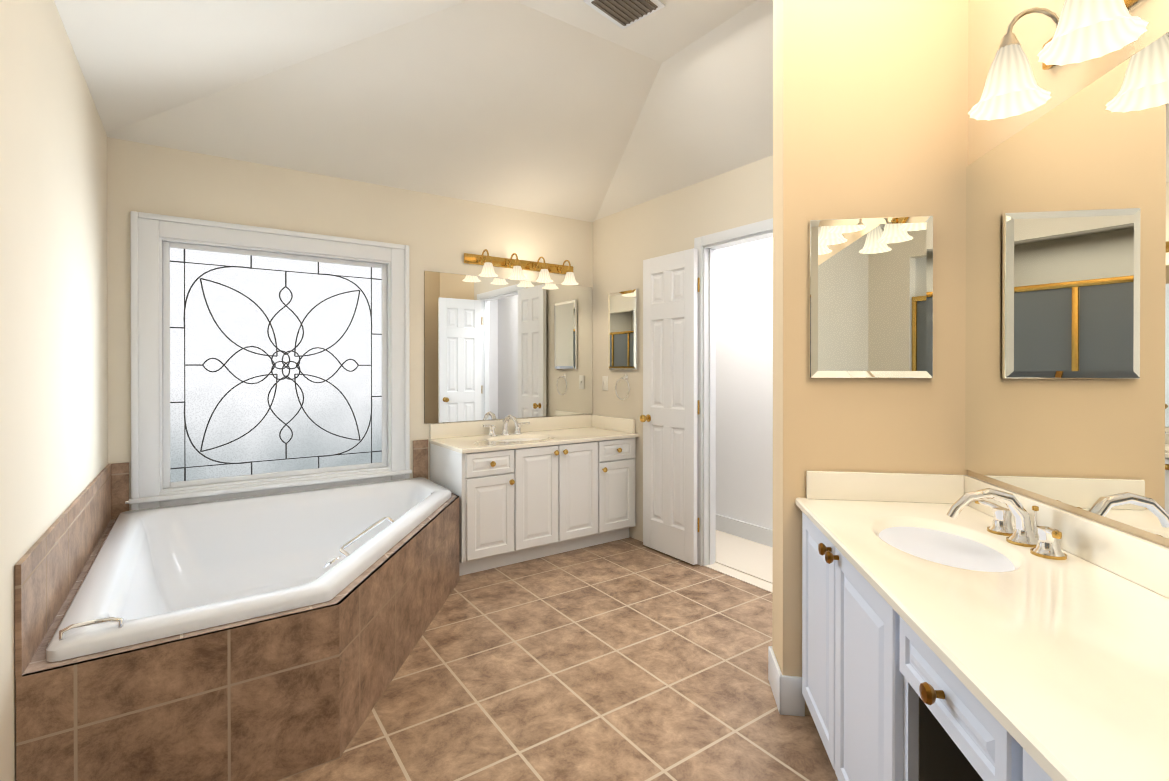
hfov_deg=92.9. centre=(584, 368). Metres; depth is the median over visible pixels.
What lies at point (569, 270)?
socket
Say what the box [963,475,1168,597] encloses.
backsplash
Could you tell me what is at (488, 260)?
socket
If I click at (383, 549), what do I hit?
basin
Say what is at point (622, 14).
ceiling vent
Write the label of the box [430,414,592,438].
backsplash
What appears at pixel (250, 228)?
window band
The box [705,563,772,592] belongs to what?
threshold
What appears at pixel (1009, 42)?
socket
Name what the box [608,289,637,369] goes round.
upper cabinet
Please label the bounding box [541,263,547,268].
socket
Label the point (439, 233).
wall
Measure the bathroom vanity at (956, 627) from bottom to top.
0.941 m
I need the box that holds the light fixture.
[968,0,1148,120]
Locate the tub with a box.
[14,439,458,780]
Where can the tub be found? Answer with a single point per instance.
(274, 637)
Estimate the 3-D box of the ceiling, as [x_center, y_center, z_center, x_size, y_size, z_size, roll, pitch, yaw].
[0.207,-1.406,1.659,3.090,0.497,4.908,0,0,-35]
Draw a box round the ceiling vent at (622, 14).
[583,0,664,28]
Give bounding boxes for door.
[640,248,697,564]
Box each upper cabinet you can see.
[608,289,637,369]
[809,216,932,377]
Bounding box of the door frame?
[694,218,772,565]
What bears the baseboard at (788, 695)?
attached to the wall at (870, 108)
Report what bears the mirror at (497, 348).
attached to the wall at (439, 233)
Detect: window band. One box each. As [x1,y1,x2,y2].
[130,211,138,509]
[138,212,404,248]
[405,245,409,478]
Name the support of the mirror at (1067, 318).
attached to the wall at (989, 21)
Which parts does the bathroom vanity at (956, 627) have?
door, knob, knob, door, knob, drawer, door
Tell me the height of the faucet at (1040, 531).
0.146 m
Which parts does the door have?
panel door knob, latch stile of the panel door, frieze rail of the panel door, panel door lock rail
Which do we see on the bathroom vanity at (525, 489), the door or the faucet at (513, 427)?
the faucet at (513, 427)
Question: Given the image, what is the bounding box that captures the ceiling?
[54,0,772,221]
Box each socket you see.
[484,256,491,262]
[514,259,520,265]
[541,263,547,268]
[566,266,572,272]
[997,33,1020,50]
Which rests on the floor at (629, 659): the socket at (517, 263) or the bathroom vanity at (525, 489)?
the bathroom vanity at (525, 489)
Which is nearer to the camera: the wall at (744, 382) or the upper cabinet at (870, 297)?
the upper cabinet at (870, 297)
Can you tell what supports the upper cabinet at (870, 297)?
attached to the wall at (870, 108)
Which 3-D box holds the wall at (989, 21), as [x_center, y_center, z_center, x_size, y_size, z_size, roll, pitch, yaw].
[1.261,-0.257,1.069,0.100,3.050,3.269,0,0,8]
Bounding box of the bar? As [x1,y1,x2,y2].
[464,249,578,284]
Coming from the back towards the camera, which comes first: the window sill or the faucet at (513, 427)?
the faucet at (513, 427)
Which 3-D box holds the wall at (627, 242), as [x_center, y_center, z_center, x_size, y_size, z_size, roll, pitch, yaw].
[0.744,-0.266,3.649,0.100,3.050,2.220,0,0,-35]
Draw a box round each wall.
[0,0,107,780]
[107,137,592,510]
[593,155,772,541]
[716,237,772,529]
[772,0,967,714]
[967,0,1168,547]
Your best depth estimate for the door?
3.69 m
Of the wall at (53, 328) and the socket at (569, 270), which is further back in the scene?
the socket at (569, 270)
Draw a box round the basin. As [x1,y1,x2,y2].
[46,477,450,661]
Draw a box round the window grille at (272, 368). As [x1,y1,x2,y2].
[163,249,388,491]
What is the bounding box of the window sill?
[128,469,411,503]
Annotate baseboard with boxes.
[716,514,772,546]
[768,646,804,715]
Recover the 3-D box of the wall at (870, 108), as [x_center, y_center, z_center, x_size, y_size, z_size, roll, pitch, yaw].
[1.049,-0.261,2.088,0.620,3.050,0.200,0,0,8]
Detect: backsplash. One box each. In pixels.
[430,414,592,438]
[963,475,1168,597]
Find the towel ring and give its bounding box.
[615,375,629,399]
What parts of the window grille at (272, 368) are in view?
window sash, window sash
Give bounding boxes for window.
[125,218,404,508]
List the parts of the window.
casing, window sash, top window casing, window casing apron, top window jamb, window sash, glass, casing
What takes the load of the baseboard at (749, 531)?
attached to the wall at (744, 382)
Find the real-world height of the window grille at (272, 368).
1.332 m
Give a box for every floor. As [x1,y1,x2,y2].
[280,530,837,780]
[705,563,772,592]
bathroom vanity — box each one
[429,414,638,575]
[795,471,1168,780]
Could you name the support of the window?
in the wall
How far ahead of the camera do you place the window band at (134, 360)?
2.84 m
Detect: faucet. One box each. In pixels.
[483,415,529,435]
[946,488,1066,559]
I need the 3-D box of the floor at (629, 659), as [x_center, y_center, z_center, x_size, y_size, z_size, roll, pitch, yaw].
[0.263,1.308,2.182,3.870,0.112,5.288,0,0,-35]
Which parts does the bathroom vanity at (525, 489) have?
drawer, door, door, door, drawer, door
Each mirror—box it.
[424,271,591,423]
[965,32,1168,538]
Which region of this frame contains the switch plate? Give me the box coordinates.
[602,376,607,390]

